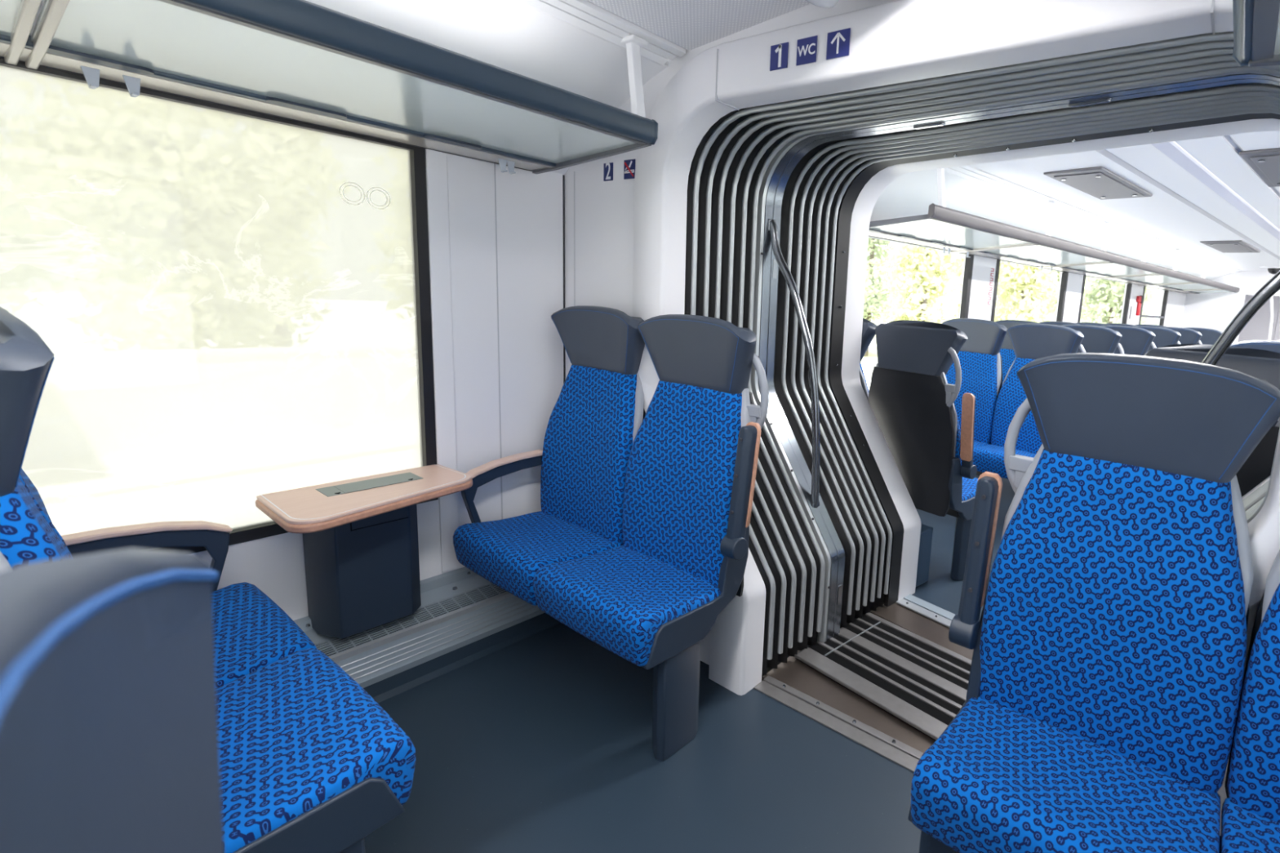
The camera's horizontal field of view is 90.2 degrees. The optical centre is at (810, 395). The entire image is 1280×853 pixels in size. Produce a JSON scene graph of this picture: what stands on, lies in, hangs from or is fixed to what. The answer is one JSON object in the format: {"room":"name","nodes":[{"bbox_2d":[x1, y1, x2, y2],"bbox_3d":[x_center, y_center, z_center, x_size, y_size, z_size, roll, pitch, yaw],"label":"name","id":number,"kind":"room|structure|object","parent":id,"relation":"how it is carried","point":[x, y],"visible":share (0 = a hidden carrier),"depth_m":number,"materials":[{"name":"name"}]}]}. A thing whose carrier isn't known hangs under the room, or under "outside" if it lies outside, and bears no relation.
{"room":"train carriage","nodes":[
{"label":"train carriage","id":0,"kind":"room"},
{"bbox_2d":[193,151,564,620],"bbox_3d":[-2.058,0.141,0.841,0.070,1.680,3.795,10,11,34],"label":"wall","id":1,"kind":"structure","parent":0,"point":[530,207],"depth_m":2.11,"materials":[{"name":"white plastic"}]},
{"bbox_2d":[0,57,438,553],"bbox_3d":[-1.751,-0.116,1.195,0.039,1.112,1.872,10,11,34],"label":"window","id":2,"kind":"structure","parent":1,"relation":"in","point":[232,306],"depth_m":1.53,"materials":[{"name":"black"}]},
{"bbox_2d":[0,0,657,173],"bbox_3d":[-1.607,-0.721,0.657,0.637,0.359,3.179,10,11,34],"label":"luggage rack","id":3,"kind":"object","parent":1,"relation":"attached to","point":[305,61],"visible":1,"depth_m":1.31,"materials":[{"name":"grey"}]},
{"bbox_2d":[0,0,21,36],"bbox_3d":[-1.883,-0.558,0.189,0.452,0.041,2.057,10,11,34],"label":"glass shelf","id":4,"kind":"object","parent":3,"relation":"attached to","point":[10,10],"depth_m":1.06,"materials":[{"name":"clear glass"}]},
{"bbox_2d":[29,0,667,174],"bbox_3d":[-1.764,-0.731,0.533,0.565,0.322,3.795,10,11,34],"label":"cove","id":5,"kind":"object","parent":1,"relation":"attached to","point":[511,35],"visible":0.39,"depth_m":1.63,"materials":[{"name":"white plastic"}]},
{"bbox_2d":[515,0,668,65],"bbox_3d":[-1.520,-0.840,0.331,0.036,0.032,3.765,10,11,34],"label":"ceiling track","id":6,"kind":"object","parent":5,"relation":"attached to","point":[541,6],"visible":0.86,"depth_m":1.64,"materials":[{"name":"white plastic"}]},
{"bbox_2d":[255,464,472,638],"bbox_3d":[-1.241,0.472,1.783,0.310,0.419,0.480,10,11,34],"label":"table","id":7,"kind":"object","parent":1,"relation":"attached to","point":[361,544],"visible":0.99,"depth_m":1.74,"materials":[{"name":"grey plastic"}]},
{"bbox_2d":[293,566,545,688],"bbox_3d":[-1.977,0.858,0.908,0.186,0.215,3.660,10,11,34],"label":"wall heater","id":8,"kind":"object","parent":1,"relation":"attached to","point":[459,608],"visible":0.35,"depth_m":1.93,"materials":[{"name":"grey metal"}]},
{"bbox_2d":[315,582,514,662],"bbox_3d":[-1.947,0.823,0.883,0.087,0.036,3.660,10,11,34],"label":"grille","id":9,"kind":"object","parent":8,"relation":"attached to","point":[434,615],"depth_m":1.90,"materials":[{"name":"metal"}]},
{"bbox_2d":[425,148,460,573],"bbox_3d":[-1.190,-0.077,1.995,0.006,1.372,0.061,10,11,34],"label":"wall panel","id":10,"kind":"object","parent":1,"relation":"attached to","point":[436,161],"depth_m":1.97,"materials":[{"name":"white plastic"}]},
{"bbox_2d":[363,613,560,703],"bbox_3d":[-1.962,0.959,0.866,0.125,0.072,3.790,10,11,34],"label":"baseboard","id":11,"kind":"structure","parent":1,"relation":"attached to","point":[387,688],"depth_m":1.97,"materials":[{"name":"grey metal"}]},
{"bbox_2d":[493,163,502,519],"bbox_3d":[-1.088,-0.095,2.145,0.001,1.372,0.004,10,11,34],"label":"trim","id":12,"kind":"structure","parent":1,"relation":"attached to","point":[494,163],"depth_m":2.12,"materials":[{"name":"grey"}]},
{"bbox_2d":[562,174,565,384],"bbox_3d":[-0.943,-0.123,2.351,0.002,1.380,0.006,10,11,34],"label":"trim","id":13,"kind":"structure","parent":1,"relation":"attached to","point":[563,175],"depth_m":2.29,"materials":[{"name":"grey"}]},
{"bbox_2d":[364,475,1014,852],"bbox_3d":[3.562,0.723,4.846,4.633,0.060,16.633,10,11,34],"label":"floor","id":14,"kind":"structure","parent":0,"point":[541,742],"depth_m":1.60,"materials":[{"name":"grey rubber"}]},
{"bbox_2d":[0,547,223,852],"bbox_3d":[0.126,0.639,0.192,1.012,1.158,0.485,10,11,34],"label":"seat","id":15,"kind":"object","parent":14,"relation":"on","point":[108,731],"visible":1,"depth_m":0.19,"materials":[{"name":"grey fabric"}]},
{"bbox_2d":[0,306,415,852],"bbox_3d":[-1.189,0.412,1.124,1.012,1.161,0.473,10,11,34],"label":"seat","id":16,"kind":"object","parent":14,"relation":"on","point":[309,762],"visible":0.41,"depth_m":1.05,"materials":[{"name":"blue fabric"}]},
{"bbox_2d":[212,582,317,688],"bbox_3d":[-1.353,0.581,1.348,0.457,0.133,0.327,10,11,34],"label":"seat cushion","id":17,"kind":"object","parent":16,"relation":"on","point":[251,633],"depth_m":1.36,"materials":[{"name":"blue fabric"}]},
{"bbox_2d":[215,648,415,852],"bbox_3d":[-0.977,0.644,1.092,0.457,0.133,0.327,10,11,34],"label":"seat cushion","id":18,"kind":"object","parent":16,"relation":"on","point":[309,762],"depth_m":1.05,"materials":[{"name":"blue fabric"}]},
{"bbox_2d":[453,305,768,760],"bbox_3d":[-0.645,0.321,1.901,1.012,1.161,0.473,10,11,34],"label":"seat","id":19,"kind":"object","parent":14,"relation":"on","point":[637,543],"visible":0.99,"depth_m":1.83,"materials":[{"name":"blue fabric"}]},
{"bbox_2d":[453,511,622,605],"bbox_3d":[-0.893,0.504,2.006,0.457,0.133,0.327,10,11,34],"label":"seat cushion","id":20,"kind":"object","parent":19,"relation":"on","point":[508,553],"depth_m":1.94,"materials":[{"name":"blue fabric"}]},
{"bbox_2d":[533,545,720,666],"bbox_3d":[-0.516,0.567,1.750,0.457,0.133,0.327,10,11,34],"label":"seat cushion","id":21,"kind":"object","parent":19,"relation":"on","point":[647,606],"depth_m":1.66,"materials":[{"name":"blue fabric"}]},
{"bbox_2d":[753,675,923,773],"bbox_3d":[0.172,0.978,1.750,0.810,0.016,0.075,10,11,34],"label":"threshold strip","id":22,"kind":"object","parent":14,"relation":"on","point":[895,751],"visible":0.61,"depth_m":1.80,"materials":[{"name":"metal"}]},
{"bbox_2d":[762,650,935,753],"bbox_3d":[0.254,0.985,1.881,0.850,0.022,0.230,10,11,34],"label":"plate","id":23,"kind":"object","parent":14,"relation":"on","point":[794,673],"visible":0.21,"depth_m":1.93,"materials":[{"name":"metal"}]},
{"bbox_2d":[794,612,971,741],"bbox_3d":[0.406,0.952,2.006,0.860,0.018,0.433,11,12,41],"label":"walkway","id":24,"kind":"object","parent":14,"relation":"on","point":[922,683],"visible":0.48,"depth_m":2.07,"materials":[{"name":"black"}]},
{"bbox_2d":[859,318,977,580],"bbox_3d":[0.381,0.208,2.999,1.012,1.161,0.473,12,12,43],"label":"seat","id":25,"kind":"object","parent":14,"relation":"on","point":[910,397],"visible":0.59,"depth_m":2.64,"materials":[{"name":"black plastic"}]},
{"bbox_2d":[961,476,977,501],"bbox_3d":[0.580,0.445,2.932,0.457,0.133,0.327,12,12,43],"label":"seat cushion","id":26,"kind":"object","parent":25,"relation":"on","point":[969,486],"depth_m":2.79,"materials":[{"name":"blue fabric"}]},
{"bbox_2d":[870,603,973,660],"bbox_3d":[0.605,0.947,2.247,0.870,0.024,0.150,12,12,43],"label":"plate","id":27,"kind":"object","parent":14,"relation":"on","point":[935,632],"visible":0.21,"depth_m":2.40,"materials":[{"name":"metal"}]},
{"bbox_2d":[915,524,933,586],"bbox_3d":[0.331,0.683,2.879,0.480,0.255,0.107,12,12,43],"label":"equipment box","id":28,"kind":"object","parent":14,"relation":"on","point":[926,535],"visible":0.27,"depth_m":2.71,"materials":[{"name":"blue metal"}]},
{"bbox_2d":[895,594,955,627],"bbox_3d":[0.677,0.919,2.325,0.810,0.011,0.095,12,12,43],"label":"threshold strip","id":29,"kind":"object","parent":14,"relation":"on","point":[922,607],"visible":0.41,"depth_m":2.50,"materials":[{"name":"grey metal"}]},
{"bbox_2d":[684,31,1279,675],"bbox_3d":[0.489,0.047,1.936,1.777,1.823,0.884,10,11,34],"label":"gangway bellows","id":30,"kind":"object","parent":14,"relation":"on","point":[774,189],"visible":0.64,"depth_m":2.12,"materials":[{"name":"black rubber"}]},
{"bbox_2d":[942,318,1085,479],"bbox_3d":[1.064,0.136,3.708,1.012,1.161,0.473,12,12,43],"label":"seat","id":31,"kind":"object","parent":14,"relation":"on","point":[997,402],"visible":0.46,"depth_m":3.73,"materials":[{"name":"blue fabric"}]},
{"bbox_2d":[960,440,989,466],"bbox_3d":[0.832,0.315,3.849,0.457,0.133,0.327,12,12,43],"label":"seat cushion","id":32,"kind":"object","parent":31,"relation":"on","point":[976,442],"depth_m":3.79,"materials":[{"name":"blue fabric"}]},
{"bbox_2d":[973,444,1035,479],"bbox_3d":[1.163,0.384,3.537,0.457,0.133,0.327,12,12,43],"label":"seat cushion","id":33,"kind":"object","parent":31,"relation":"on","point":[986,457],"depth_m":3.50,"materials":[{"name":"blue fabric"}]},
{"bbox_2d":[995,320,1124,382],"bbox_3d":[1.514,0.088,4.175,1.012,1.161,0.473,12,12,43],"label":"seat","id":34,"kind":"object","parent":14,"relation":"on","point":[1096,339],"visible":0.11,"depth_m":4.03,"materials":[{"name":"blue fabric"}]},
{"bbox_2d":[841,118,1279,600],"bbox_3d":[0.756,-0.051,2.193,1.996,1.968,0.134,12,12,43],"label":"trim","id":35,"kind":"structure","parent":14,"relation":"on","point":[867,198],"depth_m":2.59,"materials":[{"name":"white plastic"}]},
{"bbox_2d":[907,352,1279,852],"bbox_3d":[0.688,0.544,0.994,1.012,1.161,0.473,10,11,34],"label":"seat","id":36,"kind":"object","parent":14,"relation":"on","point":[1106,707],"visible":1,"depth_m":1.13,"materials":[{"name":"blue fabric"}]},
{"bbox_2d":[911,696,1220,852],"bbox_3d":[0.450,0.729,1.093,0.457,0.133,0.327,10,11,34],"label":"seat cushion","id":37,"kind":"object","parent":36,"relation":"on","point":[1006,774],"depth_m":1.07,"materials":[{"name":"blue fabric"}]},
{"bbox_2d":[1220,797,1279,852],"bbox_3d":[0.827,0.792,0.836,0.457,0.133,0.327,10,11,34],"label":"seat cushion","id":38,"kind":"object","parent":36,"relation":"on","point":[1248,824],"depth_m":1.02,"materials":[{"name":"blue fabric"}]},
{"bbox_2d":[1038,320,1156,355],"bbox_3d":[2.026,0.035,4.707,1.012,1.161,0.473,12,12,43],"label":"seat","id":39,"kind":"object","parent":14,"relation":"on","point":[1134,340],"visible":0.09,"depth_m":4.53,"materials":[{"name":"grey leather"}]},
{"bbox_2d":[1075,322,1181,351],"bbox_3d":[2.524,-0.018,5.224,1.012,1.161,0.473,12,12,43],"label":"seat","id":40,"kind":"object","parent":14,"relation":"on","point":[1164,336],"visible":0.05,"depth_m":5.03,"materials":[{"name":"blue leather"}]},
{"bbox_2d":[1104,323,1202,344],"bbox_3d":[3.022,-0.070,5.741,1.012,1.161,0.473,12,12,43],"label":"seat","id":41,"kind":"object","parent":14,"relation":"on","point":[1188,335],"visible":0.08,"depth_m":5.54,"materials":[{"name":"blue leather"}]},
{"bbox_2d":[1134,324,1222,345],"bbox_3d":[3.715,-0.143,6.459,1.012,1.161,0.473,12,12,43],"label":"seat","id":42,"kind":"object","parent":14,"relation":"on","point":[1210,336],"visible":0.05,"depth_m":6.29,"materials":[{"name":"blue leather"}]},
{"bbox_2d":[1143,343,1279,497],"bbox_3d":[1.509,0.444,1.936,1.012,1.161,0.473,12,12,43],"label":"seat","id":43,"kind":"object","parent":14,"relation":"on","point":[1260,364],"visible":0.06,"depth_m":1.82,"materials":[{"name":"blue plastic"}]},
{"bbox_2d":[1230,340,1279,352],"bbox_3d":[2.193,0.372,2.645,1.012,1.161,0.473,12,12,43],"label":"seat","id":44,"kind":"object","parent":14,"relation":"on","point":[1269,345],"visible":0.02,"depth_m":2.86,"materials":[{"name":"blue plastic"}]},
{"bbox_2d":[1267,272,1273,340],"bbox_3d":[6.022,-0.677,8.176,0.152,1.947,0.032,12,12,43],"label":"pole","id":45,"kind":"object","parent":14,"relation":"on","point":[1269,274],"visible":0.39,"depth_m":8.08,"materials":[{"name":"white"}]},
{"bbox_2d":[586,0,809,50],"bbox_3d":[-1.255,-0.851,0.163,0.470,0.059,3.795,10,11,34],"label":"ceiling","id":46,"kind":"structure","parent":0,"point":[690,24],"depth_m":1.64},
{"bbox_2d":[542,0,676,60],"bbox_3d":[-1.489,-0.847,0.315,0.022,0.027,3.775,10,11,34],"label":"ceiling track","id":47,"kind":"object","parent":46,"relation":"attached to","point":[562,5],"visible":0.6,"depth_m":1.64,"materials":[{"name":"white plastic"}]},
{"bbox_2d":[561,0,685,57],"bbox_3d":[-1.463,-0.852,0.303,0.020,0.027,3.787,10,11,34],"label":"ceiling track","id":48,"kind":"object","parent":46,"relation":"attached to","point":[586,6],"visible":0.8,"depth_m":1.67,"materials":[{"name":"white plastic"}]},
{"bbox_2d":[564,0,1259,835],"bbox_3d":[0.202,-0.033,1.573,2.830,2.060,0.012,10,11,34],"label":"wall","id":49,"kind":"structure","parent":0,"point":[604,210],"depth_m":2.12,"materials":[{"name":"white plastic"}]},
{"bbox_2d":[573,171,574,306],"bbox_3d":[-0.892,-0.100,2.323,0.002,1.430,0.002,10,11,34],"label":"trim","id":50,"kind":"structure","parent":49,"relation":"attached to","point":[574,171],"depth_m":2.25,"materials":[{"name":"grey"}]},
{"bbox_2d":[603,162,613,181],"bbox_3d":[-0.693,-0.766,2.104,0.049,0.061,0.003,10,11,34],"label":"sign","id":51,"kind":"object","parent":49,"relation":"attached to","point":[608,166],"visible":1,"depth_m":2.10,"materials":[{"name":"blue plastic"}]},
{"bbox_2d":[623,159,635,179],"bbox_3d":[-0.603,-0.751,2.042,0.056,0.061,0.004,10,11,34],"label":"sign","id":52,"kind":"object","parent":49,"relation":"attached to","point":[628,165],"visible":0.98,"depth_m":2.04,"materials":[{"name":"blue plastic"}]},
{"bbox_2d":[715,48,739,110],"bbox_3d":[-0.236,-0.902,1.761,0.004,0.136,0.098,10,11,34],"label":"trim","id":53,"kind":"structure","parent":49,"relation":"attached to","point":[717,65],"depth_m":1.73,"materials":[{"name":"grey plastic"}]},
{"bbox_2d":[769,41,788,71],"bbox_3d":[-0.082,-0.879,1.595,0.057,0.061,0.003,10,11,34],"label":"sign","id":54,"kind":"object","parent":49,"relation":"attached to","point":[779,52],"visible":1,"depth_m":1.59,"materials":[{"name":"blue plastic"}]},
{"bbox_2d":[795,35,817,65],"bbox_3d":[-0.010,-0.867,1.546,0.061,0.061,0.003,10,11,34],"label":"sign","id":55,"kind":"object","parent":49,"relation":"attached to","point":[806,47],"visible":1,"depth_m":1.54,"materials":[{"name":"blue plastic"}]},
{"bbox_2d":[826,27,850,59],"bbox_3d":[0.067,-0.854,1.493,0.065,0.061,0.003,10,11,34],"label":"sign","id":56,"kind":"object","parent":49,"relation":"attached to","point":[837,42],"visible":1,"depth_m":1.49,"materials":[{"name":"blue plastic"}]},
{"bbox_2d":[632,0,1279,695],"bbox_3d":[0.201,0.039,1.574,1.896,1.918,0.110,10,11,34],"label":"trim","id":57,"kind":"structure","parent":49,"relation":"attached to","point":[898,41],"depth_m":1.52,"materials":[{"name":"white plastic"}]},
{"bbox_2d":[1210,0,1214,34],"bbox_3d":[0.732,-0.740,1.102,0.004,0.136,0.098,10,11,34],"label":"trim","id":58,"kind":"structure","parent":49,"relation":"attached to","point":[1213,1],"depth_m":1.09,"materials":[{"name":"grey"}]},
{"bbox_2d":[959,254,1186,327],"bbox_3d":[3.862,-0.560,7.484,0.073,1.680,11.900,12,12,43],"label":"wall","id":59,"kind":"structure","parent":0,"point":[979,308],"depth_m":5.88,"materials":[{"name":"white"}]},
{"bbox_2d":[868,235,973,318],"bbox_3d":[0.547,-0.420,3.967,0.039,1.114,1.740,12,12,43],"label":"window","id":60,"kind":"structure","parent":59,"relation":"in","point":[968,268],"depth_m":4.50,"materials":[{"name":"black"}]},
{"bbox_2d":[987,267,994,304],"bbox_3d":[1.393,-0.839,4.746,0.002,0.277,0.044,12,12,43],"label":"pillar lettering","id":61,"kind":"structure","parent":59,"relation":"attached to","point":[991,268],"depth_m":4.75,"materials":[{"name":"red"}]},
{"bbox_2d":[868,168,1232,290],"bbox_3d":[4.127,-1.428,7.141,0.565,0.319,11.900,12,12,43],"label":"cove","id":62,"kind":"object","parent":59,"relation":"attached to","point":[911,193],"visible":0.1,"depth_m":3.91,"materials":[{"name":"white plastic"}]},
{"bbox_2d":[944,167,1236,273],"bbox_3d":[4.351,-1.531,6.915,0.042,0.024,11.900,12,12,43],"label":"ceiling track","id":63,"kind":"object","parent":62,"relation":"attached to","point":[950,171],"visible":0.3,"depth_m":4.08,"materials":[{"name":"white"}]},
{"bbox_2d":[868,168,1248,295],"bbox_3d":[3.326,-1.311,6.226,0.637,0.359,8.544,12,12,43],"label":"luggage rack","id":64,"kind":"object","parent":59,"relation":"attached to","point":[944,228],"visible":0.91,"depth_m":4.09,"materials":[{"name":"grey"}]},
{"bbox_2d":[869,218,1027,248],"bbox_3d":[0.835,-0.934,3.582,0.452,0.041,1.232,12,12,43],"label":"glass shelf","id":65,"kind":"object","parent":64,"relation":"attached to","point":[933,231],"depth_m":3.52,"materials":[{"name":"clear glass"}]},
{"bbox_2d":[983,245,1106,265],"bbox_3d":[1.749,-1.030,4.530,0.452,0.041,1.392,12,12,43],"label":"glass shelf","id":66,"kind":"object","parent":64,"relation":"attached to","point":[1040,255],"depth_m":4.52,"materials":[{"name":"clear glass"}]},
{"bbox_2d":[1067,263,1156,275],"bbox_3d":[2.717,-1.132,5.536,0.452,0.041,1.392,12,12,43],"label":"glass shelf","id":67,"kind":"object","parent":64,"relation":"attached to","point":[1100,269],"depth_m":5.52,"materials":[{"name":"clear glass"}]},
{"bbox_2d":[1121,275,1191,284],"bbox_3d":[3.686,-1.234,6.541,0.452,0.041,1.392,12,12,43],"label":"glass shelf","id":68,"kind":"object","parent":64,"relation":"attached to","point":[1144,279],"depth_m":6.53,"materials":[{"name":"clear glass"}]},
{"bbox_2d":[1160,283,1217,289],"bbox_3d":[4.655,-1.336,7.547,0.452,0.041,1.392,12,12,43],"label":"glass shelf","id":69,"kind":"object","parent":64,"relation":"attached to","point":[1169,286],"depth_m":7.47,"materials":[{"name":"clear glass"}]},
{"bbox_2d":[1192,289,1231,293],"bbox_3d":[5.727,-1.449,8.660,0.452,0.041,1.692,12,12,43],"label":"glass shelf","id":70,"kind":"object","parent":64,"relation":"attached to","point":[1193,291],"depth_m":8.34,"materials":[{"name":"clear glass"}]},
{"bbox_2d":[1077,275,1132,324],"bbox_3d":[3.163,-0.695,6.683,0.039,1.114,1.500,12,12,43],"label":"window","id":71,"kind":"structure","parent":59,"relation":"in","point":[1129,286],"depth_m":7.11,"materials":[{"name":"black"}]},
{"bbox_2d":[1128,306,1132,319],"bbox_3d":[3.772,-0.974,7.244,0.002,0.150,0.050,12,12,43],"label":"sticker","id":72,"kind":"object","parent":59,"relation":"attached to","point":[1131,306],"visible":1,"depth_m":7.24,"materials":[{"name":"grey"}]},
{"bbox_2d":[1135,295,1144,315],"bbox_3d":[3.955,-1.077,7.391,0.035,0.240,0.190,12,12,43],"label":"hammer","id":73,"kind":"object","parent":59,"relation":"attached to","point":[1140,300],"visible":1,"depth_m":7.37,"materials":[{"name":"red plastic"}]},
{"bbox_2d":[1138,285,1168,325],"bbox_3d":[4.380,-0.823,7.947,0.039,1.114,1.080,12,12,43],"label":"window","id":74,"kind":"structure","parent":59,"relation":"in","point":[1162,317],"depth_m":8.22,"materials":[{"name":"black metal"}]},
{"bbox_2d":[969,130,1279,271],"bbox_3d":[5.027,-1.443,6.272,1.708,0.057,11.900,12,12,43],"label":"ceiling","id":75,"kind":"structure","parent":0,"point":[1161,215],"depth_m":3.55,"materials":[{"name":"white plastic"}]},
{"bbox_2d":[949,166,1239,272],"bbox_3d":[4.377,-1.538,6.889,0.034,0.021,11.900,12,12,43],"label":"ceiling track","id":76,"kind":"object","parent":75,"relation":"attached to","point":[960,169],"visible":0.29,"depth_m":4.09,"materials":[{"name":"white"}]},
{"bbox_2d":[1043,166,1152,199],"bbox_3d":[1.614,-1.163,3.414,0.295,0.025,0.850,12,12,43],"label":"ceiling vent","id":77,"kind":"object","parent":75,"relation":"in","point":[1099,182],"visible":1,"depth_m":3.32,"materials":[{"name":"grey metal"}]},
{"bbox_2d":[960,164,1242,271],"bbox_3d":[4.399,-1.543,6.867,0.020,0.018,11.900,12,12,43],"label":"ceiling track","id":78,"kind":"object","parent":75,"relation":"attached to","point":[967,166],"visible":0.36,"depth_m":4.11,"materials":[{"name":"white"}]},
{"bbox_2d":[1200,240,1260,253],"bbox_3d":[4.014,-1.408,5.859,0.320,0.025,1.000,12,12,43],"label":"ceiling vent","id":79,"kind":"object","parent":75,"relation":"in","point":[1233,246],"visible":1,"depth_m":5.73,"materials":[{"name":"grey"}]},
{"bbox_2d":[1239,147,1279,186],"bbox_3d":[2.216,-1.029,2.792,0.325,0.025,0.810,12,12,43],"label":"ceiling vent","id":80,"kind":"object","parent":75,"relation":"in","point":[1265,163],"visible":1,"depth_m":2.71,"materials":[{"name":"grey plastic"}]},
{"bbox_2d":[1259,266,1279,274],"bbox_3d":[5.796,-1.581,7.676,0.320,0.140,0.320,12,12,43],"label":"ceiling camera","id":81,"kind":"object","parent":75,"relation":"attached to","point":[1272,269],"visible":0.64,"depth_m":7.64,"materials":[{"name":"white plastic"}]},
{"bbox_2d":[1181,271,1279,343],"bbox_3d":[6.432,-0.664,8.082,2.786,2.000,0.031,12,12,43],"label":"wall","id":82,"kind":"structure","parent":0,"point":[1215,311],"depth_m":8.63,"materials":[{"name":"white plastic"}]},
{"bbox_2d":[1237,294,1279,342],"bbox_3d":[8.895,-0.923,10.639,2.786,2.000,0.050,12,12,43],"label":"wall","id":83,"kind":"structure","parent":0,"point":[1257,328],"depth_m":11.21,"materials":[{"name":"white plastic"}]},
{"bbox_2d":[1273,306,1279,341],"bbox_3d":[8.563,-0.793,10.905,0.600,1.620,0.026,12,12,43],"label":"door","id":84,"kind":"structure","parent":83,"relation":"in","point":[1277,336],"depth_m":11.02,"materials":[{"name":"white"}]},
{"bbox_3d":[-0.944,-0.829,-0.053,0.285,0.025,3.795,10,11,34],"label":"ceiling","id":85,"kind":"structure","parent":0,"visible":0},
{"bbox_2d":[805,0,838,8],"bbox_3d":[-0.943,-0.780,0.038,0.089,0.090,3.535,10,11,34],"label":"lamp lens","id":86,"kind":"object","parent":85,"relation":"attached to","point":[821,3],"visible":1,"depth_m":1.42,"materials":[{"name":"white plastic"}]},
{"bbox_3d":[0.082,-0.422,-0.723,0.565,0.322,3.795,10,11,34],"label":"cove","id":87,"kind":"object","parent":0,"visible":0},
{"bbox_2d":[1232,0,1279,66],"bbox_3d":[0.055,-0.459,-0.475,0.637,0.325,3.179,10,11,34],"label":"luggage rack","id":88,"kind":"object","parent":87,"relation":"attached to","point":[1256,23],"visible":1,"depth_m":0.89,"materials":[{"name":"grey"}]},
{"bbox_2d":[1274,9,1279,54],"bbox_3d":[0.486,-0.429,0.269,0.452,0.041,1.467,10,11,34],"label":"glass shelf","id":89,"kind":"object","parent":88,"relation":"attached to","point":[1277,12],"depth_m":0.89,"materials":[{"name":"clear glass"}]},
{"label":"outside","id":90,"kind":"structure","parent":0,"visible":0},
{"bbox_2d":[861,318,893,391],"bbox_3d":[5.564,1.468,8.540,120.000,0.050,140.000,10,11,34],"label":"ground","id":91,"kind":"structure","parent":90,"point":[868,367],"depth_m":23.42,"materials":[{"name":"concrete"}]},
{"bbox_2d":[862,237,902,355],"bbox_3d":[2.606,-6.145,26.470,3.621,8.910,3.252,8,10,27],"label":"tree","id":92,"kind":"object","parent":91,"relation":"on","point":[875,296],"visible":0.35,"depth_m":26.02,"materials":[{"name":"green plant"}]},
{"bbox_2d":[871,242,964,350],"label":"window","id":93,"kind":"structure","parent":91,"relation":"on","point":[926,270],"depth_m":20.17,"materials":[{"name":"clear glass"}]},
{"bbox_2d":[942,258,1006,318],"bbox_3d":[8.061,-6.026,28.746,3.721,8.605,3.419,10,11,34],"label":"tree","id":94,"kind":"object","parent":91,"relation":"on","point":[957,310],"visible":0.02,"depth_m":29.11,"materials":[{"name":"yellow plant"}]},
{"bbox_2d":[990,259,1068,322],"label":"window","id":95,"kind":"structure","parent":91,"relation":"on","point":[1022,282],"depth_m":22.93,"materials":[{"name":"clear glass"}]},
{"bbox_2d":[1032,271,1090,322],"bbox_3d":[12.828,-5.904,31.565,3.265,8.043,3.936,10,11,34],"label":"tree","id":96,"kind":"object","parent":91,"relation":"on","point":[1058,272],"visible":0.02,"depth_m":30.96,"materials":[{"name":"green plant"}]},
{"bbox_2d":[1080,276,1162,324],"bbox_3d":[12.998,-4.706,26.153,3.599,7.396,3.217,-2,10,-29],"label":"tree","id":97,"kind":"object","parent":91,"relation":"on","point":[1111,298],"visible":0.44,"depth_m":25.78,"materials":[{"name":"green plant"}]},
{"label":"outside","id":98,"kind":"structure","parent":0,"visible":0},
{"bbox_2d":[860,351,877,363],"bbox_3d":[-5.285,-0.380,15.918,2.500,0.010,100.000,10,11,34],"label":"ground","id":99,"kind":"structure","parent":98,"point":[872,357],"depth_m":26.44,"materials":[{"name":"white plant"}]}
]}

